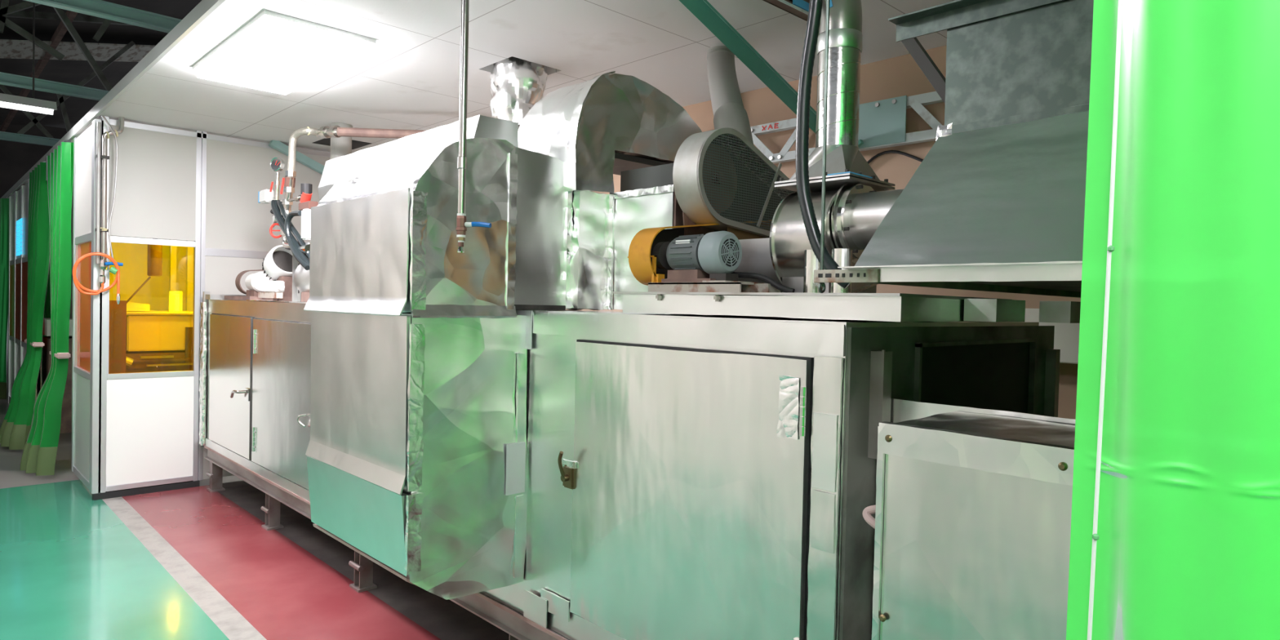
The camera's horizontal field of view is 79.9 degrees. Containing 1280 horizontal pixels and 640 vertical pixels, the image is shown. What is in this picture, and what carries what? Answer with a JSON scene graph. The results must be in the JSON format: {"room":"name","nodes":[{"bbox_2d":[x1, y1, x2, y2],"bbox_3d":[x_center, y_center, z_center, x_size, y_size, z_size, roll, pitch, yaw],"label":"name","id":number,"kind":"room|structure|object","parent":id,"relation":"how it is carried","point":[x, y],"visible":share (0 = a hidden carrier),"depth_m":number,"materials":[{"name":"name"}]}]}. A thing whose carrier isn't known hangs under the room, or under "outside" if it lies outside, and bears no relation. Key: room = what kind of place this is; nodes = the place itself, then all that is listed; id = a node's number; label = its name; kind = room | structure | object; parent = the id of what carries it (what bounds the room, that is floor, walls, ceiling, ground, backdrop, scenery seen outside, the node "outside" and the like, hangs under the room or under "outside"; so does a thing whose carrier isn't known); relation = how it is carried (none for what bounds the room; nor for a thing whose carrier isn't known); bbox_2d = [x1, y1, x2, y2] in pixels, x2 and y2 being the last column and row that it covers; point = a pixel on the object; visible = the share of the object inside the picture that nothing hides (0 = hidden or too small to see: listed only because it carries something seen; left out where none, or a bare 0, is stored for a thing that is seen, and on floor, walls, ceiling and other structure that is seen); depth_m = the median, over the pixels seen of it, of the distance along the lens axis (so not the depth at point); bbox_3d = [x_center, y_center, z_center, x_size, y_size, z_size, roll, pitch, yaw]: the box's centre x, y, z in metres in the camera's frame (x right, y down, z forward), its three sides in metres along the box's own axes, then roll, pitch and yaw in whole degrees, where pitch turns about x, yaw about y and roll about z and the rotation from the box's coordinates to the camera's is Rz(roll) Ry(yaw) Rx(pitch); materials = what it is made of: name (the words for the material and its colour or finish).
{"room":"processing plant","nodes":[
{"label":"processing plant","id":0,"kind":"room"},
{"bbox_2d":[8,178,41,404],"bbox_3d":[-7.319,-0.220,9.070,0.050,2.730,3.030,0,2,-44],"label":"wall","id":1,"kind":"structure","parent":0,"point":[19,202],"depth_m":9.53,"materials":[{"name":"grey metal"}]},
{"bbox_2d":[9,264,13,337],"bbox_3d":[-8.077,-0.248,9.860,0.036,0.920,0.680,0,2,-44],"label":"window","id":2,"kind":"structure","parent":1,"relation":"in","point":[11,267],"depth_m":9.85,"materials":[{"name":"brown glass"}]},
{"bbox_2d":[14,262,20,340],"bbox_3d":[-7.559,-0.225,9.318,0.036,0.920,0.680,0,2,-44],"label":"window","id":3,"kind":"structure","parent":1,"relation":"in","point":[17,335],"depth_m":9.32,"materials":[{"name":"brown glass"}]},
{"bbox_2d":[16,217,22,255],"bbox_3d":[-7.470,-0.993,9.197,0.008,0.424,0.630,0,2,-44],"label":"light panel","id":4,"kind":"object","parent":1,"relation":"attached to","point":[19,224],"visible":1,"depth_m":9.16,"materials":[{"name":"teal"}]},
{"bbox_2d":[21,261,27,342],"bbox_3d":[-7.041,-0.202,8.775,0.036,0.920,0.680,0,2,-44],"label":"window","id":5,"kind":"structure","parent":1,"relation":"in","point":[24,265],"depth_m":8.79,"materials":[{"name":"brown glass"}]},
{"bbox_2d":[0,124,66,198],"bbox_3d":[-13.281,-1.564,14.988,7.900,4.900,0.100,0,2,-44],"label":"wall","id":6,"kind":"structure","parent":0,"point":[16,158],"depth_m":15.50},
{"bbox_2d":[40,195,73,387],"bbox_3d":[-7.006,-0.260,10.661,2.500,2.760,0.100,0,2,-44],"label":"wall","id":7,"kind":"structure","parent":0,"point":[72,213],"depth_m":10.09,"materials":[{"name":"white"}]},
{"bbox_2d":[71,119,103,493],"bbox_3d":[-4.223,-0.104,5.834,0.055,2.685,0.970,0,2,-44],"label":"wall","id":8,"kind":"structure","parent":0,"point":[86,389],"depth_m":5.68,"materials":[{"name":"grey metal"}]},
{"bbox_2d":[74,241,91,372],"bbox_3d":[-4.242,-0.103,5.850,0.032,0.970,0.800,0,2,-44],"label":"window","id":9,"kind":"structure","parent":8,"relation":"in","point":[82,301],"depth_m":5.92,"materials":[{"name":"orange plastic"}]},
{"bbox_2d":[0,0,225,198],"bbox_3d":[-7.156,-1.623,8.868,0.020,0.070,29.200,0,2,-44],"label":"trim","id":10,"kind":"structure","parent":8,"relation":"attached to","point":[204,8],"depth_m":4.30,"materials":[{"name":"grey metal"}]},
{"bbox_2d":[0,162,49,449],"bbox_3d":[-5.971,-0.154,7.400,0.369,2.670,1.150,0,2,-44],"label":"curtain","id":11,"kind":"object","parent":10,"relation":"hanging from","point":[15,427],"visible":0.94,"depth_m":7.28,"materials":[{"name":"green plastic"}]},
{"bbox_2d":[20,142,73,475],"bbox_3d":[-5.057,-0.114,6.475,0.324,2.670,1.150,0,2,-44],"label":"curtain","id":12,"kind":"object","parent":10,"relation":"hanging from","point":[40,450],"visible":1,"depth_m":6.18,"materials":[{"name":"green plastic"}]},
{"bbox_2d":[0,0,201,128],"bbox_3d":[-8.342,-3.646,9.863,7.950,1.500,34.000,0,2,-44],"label":"roof","id":13,"kind":"structure","parent":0,"point":[69,72],"depth_m":10.89,"materials":[{"name":"black metal"}]},
{"bbox_2d":[0,2,57,115],"bbox_3d":[-4.917,-2.428,5.370,1.300,1.688,0.240,0,2,-44],"label":"fluorescent light","id":14,"kind":"object","parent":13,"relation":"hanging from","point":[7,101],"visible":1,"depth_m":5.72,"materials":[{"name":"white plastic"}]},
{"bbox_2d":[0,9,78,131],"bbox_3d":[-5.204,-3.372,7.338,0.060,0.090,22.000,0,2,-44],"label":"roof beam","id":15,"kind":"structure","parent":13,"relation":"attached to","point":[61,29],"depth_m":10.20,"materials":[{"name":"black metal"}]},
{"bbox_2d":[0,0,112,90],"bbox_3d":[-5.436,-2.969,6.096,6.563,1.913,0.060,0,2,-44],"label":"roof truss","id":16,"kind":"object","parent":13,"relation":"attached to","point":[5,10],"visible":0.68,"depth_m":6.54,"materials":[{"name":"black metal"}]},
{"bbox_2d":[0,71,109,100],"bbox_3d":[-5.458,-1.992,6.116,6.550,0.087,0.070,0,2,-44],"label":"roof beam","id":17,"kind":"structure","parent":16,"relation":"attached to","point":[7,79],"depth_m":6.52,"materials":[{"name":"teal metal"}]},
{"bbox_2d":[0,10,135,139],"bbox_3d":[-7.542,-3.065,8.300,6.563,1.909,0.060,0,2,-44],"label":"roof truss","id":18,"kind":"object","parent":13,"relation":"attached to","point":[22,14],"visible":0.55,"depth_m":8.98,"materials":[{"name":"metal"}]},
{"bbox_2d":[0,131,60,146],"bbox_3d":[-7.564,-2.086,8.320,6.550,0.087,0.070,0,2,-44],"label":"roof beam","id":19,"kind":"structure","parent":18,"relation":"attached to","point":[9,136],"depth_m":8.80,"materials":[{"name":"teal"}]},
{"bbox_2d":[0,39,155,62],"bbox_3d":[-7.948,-3.386,9.559,4.704,0.970,0.950,0,2,-44],"label":"skylight","id":20,"kind":"object","parent":13,"relation":"attached to","point":[9,49],"visible":0.44,"depth_m":9.98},
{"bbox_2d":[92,115,330,500],"bbox_3d":[-2.984,-0.080,6.386,2.590,2.760,0.064,0,2,-44],"label":"wall","id":21,"kind":"structure","parent":0,"point":[200,187],"depth_m":5.83,"materials":[{"name":"grey"}]},
{"bbox_2d":[95,115,124,283],"bbox_3d":[-3.792,-0.860,5.468,0.172,1.200,0.080,1,1,-25],"label":"pipe","id":22,"kind":"object","parent":21,"relation":"attached to","point":[103,264],"visible":1,"depth_m":5.45,"materials":[{"name":"metal"}]},
{"bbox_2d":[72,252,119,304],"bbox_3d":[-3.845,-0.296,5.408,0.277,0.363,0.069,0,2,-44],"label":"air hose","id":23,"kind":"object","parent":22,"relation":"attached to","point":[77,283],"visible":1,"depth_m":5.40,"materials":[{"name":"orange"}]},
{"bbox_2d":[106,241,194,373],"bbox_3d":[-3.662,-0.086,5.735,0.560,0.957,0.048,0,2,-44],"label":"window","id":24,"kind":"structure","parent":21,"relation":"in","point":[108,326],"depth_m":5.53,"materials":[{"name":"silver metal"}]},
{"bbox_2d":[107,235,194,311],"bbox_3d":[-4.725,-0.185,8.346,2.200,2.610,0.060,0,2,-44],"label":"window","id":25,"kind":"structure","parent":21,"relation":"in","point":[134,257],"depth_m":7.91,"materials":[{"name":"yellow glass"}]},
{"bbox_2d":[0,364,509,639],"bbox_3d":[-7.184,1.201,8.961,8.000,0.100,29.200,0,2,-44],"label":"floor","id":26,"kind":"structure","parent":0,"point":[71,569],"depth_m":4.08,"materials":[{"name":"paint"}]},
{"bbox_2d":[42,265,50,385],"bbox_3d":[-6.729,0.010,8.793,0.220,2.290,0.039,0,2,-44],"label":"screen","id":27,"kind":"object","parent":26,"relation":"on","point":[47,304],"visible":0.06,"depth_m":8.75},
{"bbox_2d":[42,318,72,433],"bbox_3d":[-6.123,0.588,8.323,0.590,1.200,0.550,0,2,-44],"label":"cabinet","id":28,"kind":"object","parent":26,"relation":"on","point":[66,410],"visible":0.18,"depth_m":8.09,"materials":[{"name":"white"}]},
{"bbox_2d":[108,300,126,373],"bbox_3d":[-4.460,0.549,6.493,0.145,1.430,0.090,0,2,-44],"label":"pillar","id":29,"kind":"structure","parent":26,"relation":"on","point":[117,313],"depth_m":6.46,"materials":[{"name":"orange metal"}]},
{"bbox_2d":[125,302,193,373],"bbox_3d":[-4.446,0.544,7.018,0.730,1.420,0.750,0,2,-44],"label":"machine","id":30,"kind":"object","parent":26,"relation":"on","point":[157,340],"visible":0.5,"depth_m":6.76,"materials":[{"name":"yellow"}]},
{"bbox_2d":[168,291,182,311],"bbox_3d":[-4.166,-0.165,6.864,0.100,0.184,0.076,0,2,-44],"label":"box","id":31,"kind":"object","parent":30,"relation":"on","point":[175,301],"visible":1,"depth_m":6.85,"materials":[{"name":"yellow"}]},
{"bbox_2d":[185,240,193,311],"bbox_3d":[-4.632,0.032,7.850,0.050,2.400,0.060,0,2,-44],"label":"rail","id":32,"kind":"object","parent":30,"relation":"on","point":[189,251],"visible":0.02,"depth_m":7.82,"materials":[{"name":"yellow"}]},
{"bbox_2d":[168,239,176,291],"bbox_3d":[-4.740,0.032,7.746,0.050,2.400,0.060,0,2,-44],"label":"rail","id":33,"kind":"object","parent":26,"relation":"on","point":[172,250],"visible":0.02,"depth_m":7.71,"materials":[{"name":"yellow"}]},
{"bbox_2d":[204,445,569,639],"bbox_3d":[-0.985,1.219,4.313,1.269,0.340,5.520,0,2,-44],"label":"base frame","id":34,"kind":"object","parent":26,"relation":"on","point":[504,617],"visible":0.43,"depth_m":3.96,"materials":[{"name":"metal"}]},
{"bbox_2d":[198,291,311,502],"bbox_3d":[-1.724,0.430,5.071,1.388,1.188,3.569,0,2,-44],"label":"cabinet","id":35,"kind":"object","parent":34,"relation":"on","point":[257,354],"visible":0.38,"depth_m":4.95,"materials":[{"name":"metal"}]},
{"bbox_2d":[224,269,272,300],"bbox_3d":[-2.697,-0.278,5.783,0.650,0.267,0.600,0,2,-44],"label":"motor","id":36,"kind":"object","parent":35,"relation":"on","point":[253,282],"visible":0.69,"depth_m":5.54,"materials":[{"name":"white"}]},
{"bbox_2d":[257,280,284,301],"bbox_3d":[-2.478,-0.195,5.152,0.065,0.137,0.360,0,2,-44],"label":"box","id":37,"kind":"object","parent":35,"relation":"on","point":[273,290],"visible":0.96,"depth_m":5.07,"materials":[{"name":"white plastic"}]},
{"bbox_2d":[246,299,304,302],"bbox_3d":[-2.358,-0.122,4.939,0.107,0.008,0.801,0,2,-44],"label":"foil offcut","id":38,"kind":"object","parent":35,"relation":"on","point":[246,300],"visible":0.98,"depth_m":4.92,"materials":[{"name":"white metal"}]},
{"bbox_2d":[262,244,292,301],"bbox_3d":[-2.454,-0.322,5.264,0.239,0.388,0.297,0,2,-44],"label":"motor","id":39,"kind":"object","parent":35,"relation":"on","point":[277,264],"visible":0.76,"depth_m":5.21,"materials":[{"name":"white"}]},
{"bbox_2d":[257,156,318,258],"bbox_3d":[-2.411,-0.646,5.179,0.118,0.968,0.995,0,2,-44],"label":"valve assembly","id":40,"kind":"object","parent":35,"relation":"on","point":[277,164],"visible":0.73,"depth_m":5.13,"materials":[{"name":"metal"}]},
{"bbox_2d":[271,200,310,270],"bbox_3d":[-2.289,-0.552,5.017,0.099,0.537,0.775,0,2,-44],"label":"cables","id":41,"kind":"object","parent":40,"relation":"attached to","point":[286,226],"visible":0.87,"depth_m":4.94,"materials":[{"name":"black rubber"}]},
{"bbox_2d":[287,126,317,171],"bbox_3d":[-2.273,-1.137,5.151,0.206,0.321,0.093,1,1,2],"label":"pipe","id":42,"kind":"object","parent":40,"relation":"on","point":[308,131],"visible":0.99,"depth_m":5.13,"materials":[{"name":"white metal"}]},
{"bbox_2d":[292,240,301,301],"bbox_3d":[-2.224,-0.315,4.960,0.036,0.397,0.070,0,2,-44],"label":"pipe","id":43,"kind":"object","parent":35,"relation":"on","point":[296,294],"visible":0.23,"depth_m":4.97,"materials":[{"name":"metal"}]},
{"bbox_2d":[293,259,310,302],"bbox_3d":[-2.081,-0.253,4.918,0.214,0.281,0.278,0,2,-44],"label":"pump","id":44,"kind":"object","parent":35,"relation":"on","point":[301,276],"visible":0.32,"depth_m":4.87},
{"bbox_2d":[329,122,352,159],"bbox_3d":[-2.198,-0.777,5.602,0.156,1.296,0.156,0,2,-44],"label":"pipe","id":45,"kind":"object","parent":35,"relation":"on","point":[341,146],"visible":0.17,"depth_m":5.53,"materials":[{"name":"grey metal"}]},
{"bbox_2d":[482,309,1060,639],"bbox_3d":[0.288,0.542,3.069,1.500,1.136,2.100,0,2,-44],"label":"oven","id":46,"kind":"object","parent":34,"relation":"on","point":[690,477],"visible":0.65,"depth_m":2.21,"materials":[{"name":"silver metal"}]},
{"bbox_2d":[303,137,528,599],"bbox_3d":[-0.876,0.154,2.944,0.514,1.617,0.868,0,2,-44],"label":"machine housing","id":47,"kind":"object","parent":46,"relation":"attached to","point":[416,453],"visible":0.98,"depth_m":2.67,"materials":[{"name":"silver metal"}]},
{"bbox_2d":[317,115,518,200],"bbox_3d":[-1.097,-0.450,3.583,0.244,0.747,1.524,0,2,-44],"label":"duct","id":48,"kind":"object","parent":47,"relation":"on","point":[479,126],"visible":0.17,"depth_m":3.31,"materials":[{"name":"metal"}]},
{"bbox_2d":[515,147,573,310],"bbox_3d":[-0.659,-0.351,3.192,0.295,0.600,0.858,0,2,-44],"label":"duct","id":49,"kind":"object","parent":46,"relation":"on","point":[544,224],"visible":0.36,"depth_m":2.91,"materials":[{"name":"metal"}]},
{"bbox_2d":[517,71,702,310],"bbox_3d":[-0.100,-0.523,3.360,0.834,0.966,0.442,0,2,-44],"label":"duct","id":50,"kind":"object","parent":46,"relation":"on","point":[604,126],"visible":0.62,"depth_m":3.04,"materials":[{"name":"silver metal"}]},
{"bbox_2d":[606,163,683,309],"bbox_3d":[0.133,-0.318,3.076,0.403,0.565,0.378,0,2,-44],"label":"box","id":51,"kind":"object","parent":46,"relation":"on","point":[646,198],"visible":0.47,"depth_m":2.99,"materials":[{"name":"silver metal"}]},
{"bbox_2d":[612,291,1080,323],"bbox_3d":[0.615,-0.040,2.392,0.805,0.070,1.210,0,2,-44],"label":"support beam","id":52,"kind":"structure","parent":46,"relation":"on","point":[877,307],"depth_m":2.04,"materials":[{"name":"metal"}]},
{"bbox_2d":[627,220,771,285],"bbox_3d":[0.269,-0.239,2.782,0.768,0.294,0.135,0,2,-44],"label":"guard","id":53,"kind":"object","parent":52,"relation":"on","point":[642,264],"visible":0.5,"depth_m":2.54,"materials":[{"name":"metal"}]},
{"bbox_2d":[648,231,780,292],"bbox_3d":[0.223,-0.181,2.420,0.195,0.191,0.400,0,2,-44],"label":"motor","id":54,"kind":"object","parent":52,"relation":"on","point":[700,263],"visible":0.98,"depth_m":2.36,"materials":[{"name":"grey metal"}]},
{"bbox_2d":[720,237,740,267],"bbox_3d":[0.276,-0.206,2.339,0.093,0.093,0.005,0,2,-44],"label":"grille","id":55,"kind":"object","parent":54,"relation":"attached to","point":[730,246],"depth_m":2.34,"materials":[{"name":"grey metal"}]},
{"bbox_2d":[731,271,795,292],"bbox_3d":[0.363,-0.114,2.340,0.236,0.069,0.021,2,1,36],"label":"cable","id":56,"kind":"object","parent":54,"relation":"attached to","point":[774,283],"visible":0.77,"depth_m":2.32,"materials":[{"name":"black plastic"}]},
{"bbox_2d":[672,127,795,237],"bbox_3d":[0.472,-0.384,2.936,0.882,0.588,0.126,0,2,-44],"label":"guard","id":57,"kind":"object","parent":52,"relation":"on","point":[719,176],"visible":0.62,"depth_m":2.73,"materials":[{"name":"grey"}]},
{"bbox_2d":[734,237,782,292],"bbox_3d":[0.445,-0.178,2.647,0.260,0.184,0.298,0,2,-44],"label":"box","id":58,"kind":"object","parent":52,"relation":"on","point":[756,258],"visible":0.21,"depth_m":2.52,"materials":[{"name":"silver metal"}]},
{"bbox_2d":[769,144,902,293],"bbox_3d":[0.732,-0.303,2.264,0.445,0.464,0.680,0,2,-44],"label":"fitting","id":59,"kind":"object","parent":52,"relation":"on","point":[857,202],"visible":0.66,"depth_m":2.31,"materials":[{"name":"metal"}]},
{"bbox_2d":[815,0,862,147],"bbox_3d":[0.587,-0.910,2.517,0.138,0.744,0.367,1,1,-23],"label":"spiral duct","id":60,"kind":"object","parent":59,"relation":"on","point":[846,37],"visible":0.89,"depth_m":2.36,"materials":[{"name":"silver metal"}]},
{"bbox_2d":[750,91,943,164],"bbox_3d":[1.835,0.098,3.141,0.104,2.759,4.400,0,2,-44],"label":"beam","id":61,"kind":"structure","parent":26,"relation":"on","point":[882,123],"depth_m":3.75,"materials":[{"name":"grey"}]},
{"bbox_2d":[862,398,1075,639],"bbox_3d":[1.262,0.858,1.601,1.160,1.277,1.439,0,2,-44],"label":"box","id":62,"kind":"object","parent":26,"relation":"on","point":[972,508],"visible":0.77,"depth_m":1.46,"materials":[{"name":"white metal"}]},
{"bbox_2d":[8,0,954,198],"bbox_3d":[-6.212,-1.629,9.770,2.590,0.050,29.200,0,2,-44],"label":"ceiling","id":63,"kind":"structure","parent":0,"point":[409,79],"depth_m":3.89,"materials":[{"name":"white paint"}]},
{"bbox_2d":[0,198,8,399],"bbox_3d":[-9.951,-0.345,11.718,0.137,2.690,4.300,0,2,-44],"label":"curtain","id":64,"kind":"object","parent":63,"relation":"hanging from","point":[4,202],"visible":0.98,"depth_m":10.26,"materials":[{"name":"green fabric"}]},
{"bbox_2d":[42,138,71,191],"bbox_3d":[-5.426,-1.285,7.021,0.024,0.430,2.440,0,2,-44],"label":"curtain valance","id":65,"kind":"object","parent":63,"relation":"hanging from","point":[69,140],"visible":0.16,"depth_m":6.18,"materials":[{"name":"green fabric"}]},
{"bbox_2d":[126,238,162,303],"bbox_3d":[-4.327,-0.784,6.626,0.325,1.424,0.110,0,2,-44],"label":"cylinder","id":66,"kind":"object","parent":63,"relation":"hanging from","point":[154,265],"visible":0.62,"depth_m":6.66,"materials":[{"name":"metal"}]},
{"bbox_2d":[191,9,376,94],"bbox_3d":[-1.885,-1.356,3.981,0.510,0.060,1.200,0,2,-44],"label":"ceiling light","id":67,"kind":"object","parent":63,"relation":"attached to","point":[274,52],"visible":1,"depth_m":3.81,"materials":[{"name":"white plastic"}]},
{"bbox_2d":[268,140,324,174],"bbox_3d":[-2.604,-1.221,6.579,1.103,0.505,0.060,0,2,-43],"label":"diagonal brace","id":68,"kind":"object","parent":63,"relation":"attached to","point":[279,146],"visible":0.21,"depth_m":6.35,"materials":[{"name":"teal metal"}]},
{"bbox_2d":[313,137,371,149],"bbox_3d":[-2.433,-1.443,6.242,0.340,0.002,0.370,0,2,-44],"label":"ceiling opening","id":69,"kind":"structure","parent":63,"relation":"attached to","point":[355,144],"depth_m":6.23,"materials":[{"name":"black"}]},
{"bbox_2d":[315,125,426,138],"bbox_3d":[-1.417,-1.246,5.122,1.570,0.086,0.153,1,1,1],"label":"pipe","id":70,"kind":"object","parent":63,"relation":"attached to","point":[334,131],"visible":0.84,"depth_m":5.08,"materials":[{"name":"metal"}]},
{"bbox_2d":[455,0,491,253],"bbox_3d":[-0.498,-0.762,2.322,0.110,1.114,0.034,2,1,11],"label":"pipe","id":71,"kind":"object","parent":63,"relation":"hanging from","point":[461,224],"visible":1,"depth_m":2.32,"materials":[{"name":"metal"}]},
{"bbox_2d":[489,56,547,128],"bbox_3d":[-0.665,-1.175,4.161,0.329,0.701,0.322,0,2,-44],"label":"duct","id":72,"kind":"object","parent":63,"relation":"attached to","point":[517,84],"visible":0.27,"depth_m":4.05,"materials":[{"name":"white metal"}]},
{"bbox_2d":[706,45,753,144],"bbox_3d":[0.393,-0.983,3.441,0.152,0.698,0.806,1,1,0],"label":"pipe","id":73,"kind":"object","parent":63,"relation":"attached to","point":[729,111],"visible":0.76,"depth_m":3.39,"materials":[{"name":"grey metal"}]},
{"bbox_2d":[679,0,816,133],"bbox_3d":[0.584,-1.079,3.388,0.122,0.470,1.361,2,2,43],"label":"diagonal brace","id":74,"kind":"object","parent":63,"relation":"attached to","point":[702,10],"visible":0.89,"depth_m":3.24,"materials":[{"name":"teal metal"}]},
{"bbox_2d":[857,139,863,146],"bbox_3d":[0.987,-0.784,3.927,0.020,0.227,0.374,0,1,-36],"label":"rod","id":75,"kind":"object","parent":74,"relation":"attached to","point":[860,142],"visible":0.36,"depth_m":3.78,"materials":[{"name":"teal"}]},
{"bbox_2d":[763,0,809,21],"bbox_3d":[0.229,-1.161,2.268,1.160,0.282,0.066,0,2,-44],"label":"channel","id":76,"kind":"object","parent":63,"relation":"hanging from","point":[799,8],"visible":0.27,"depth_m":2.52,"materials":[{"name":"blue"}]},
{"bbox_2d":[795,0,850,288],"bbox_3d":[0.428,-0.669,1.731,0.040,1.196,0.152,0,2,-44],"label":"cable","id":77,"kind":"object","parent":63,"relation":"hanging from","point":[806,207],"visible":0.85,"depth_m":1.76,"materials":[{"name":"black rubber"}]},
{"bbox_2d":[813,0,1093,297],"bbox_3d":[1.446,-0.646,1.605,1.506,1.226,1.763,0,2,-44],"label":"exhaust hood","id":78,"kind":"object","parent":63,"relation":"hanging from","point":[996,203],"visible":0.6,"depth_m":1.55,"materials":[{"name":"silver metal"}]},
{"bbox_2d":[1066,0,1279,639],"bbox_3d":[1.678,0.169,-0.368,0.125,2.694,3.500,0,2,-44],"label":"curtain","id":79,"kind":"object","parent":63,"relation":"hanging from","point":[1175,535],"visible":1,"depth_m":0.80,"materials":[{"name":"green plastic"}]},
{"bbox_2d":[582,44,1080,419],"bbox_3d":[1.423,-0.545,3.724,0.100,4.000,9.850,0,2,-44],"label":"wall","id":80,"kind":"structure","parent":0,"point":[899,76],"depth_m":3.81,"materials":[{"name":"beige paint"}]},
{"bbox_2d":[866,150,923,163],"bbox_3d":[1.291,-0.644,3.767,0.025,0.403,1.307,0,2,-44],"label":"cable","id":81,"kind":"object","parent":80,"relation":"attached to","point":[870,160],"visible":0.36,"depth_m":3.79,"materials":[{"name":"black plastic"}]},
{"bbox_2d":[1024,308,1079,364],"bbox_3d":[1.712,0.062,3.236,0.151,0.220,0.350,0,2,-44],"label":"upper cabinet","id":82,"kind":"object","parent":80,"relation":"attached to","point":[1066,335],"visible":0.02,"depth_m":3.11,"materials":[{"name":"white metal"}]},
{"bbox_3d":[-3.709,-2.895,4.289,6.563,1.908,0.060,0,2,-44],"label":"roof truss","id":83,"kind":"object","parent":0,"visible":0},
{"bbox_2d":[24,0,182,33],"bbox_3d":[-3.732,-1.915,4.309,6.550,0.087,0.070,0,2,-44],"label":"roof beam","id":84,"kind":"structure","parent":83,"relation":"attached to","point":[98,8],"depth_m":4.75,"materials":[{"name":"teal metal"}]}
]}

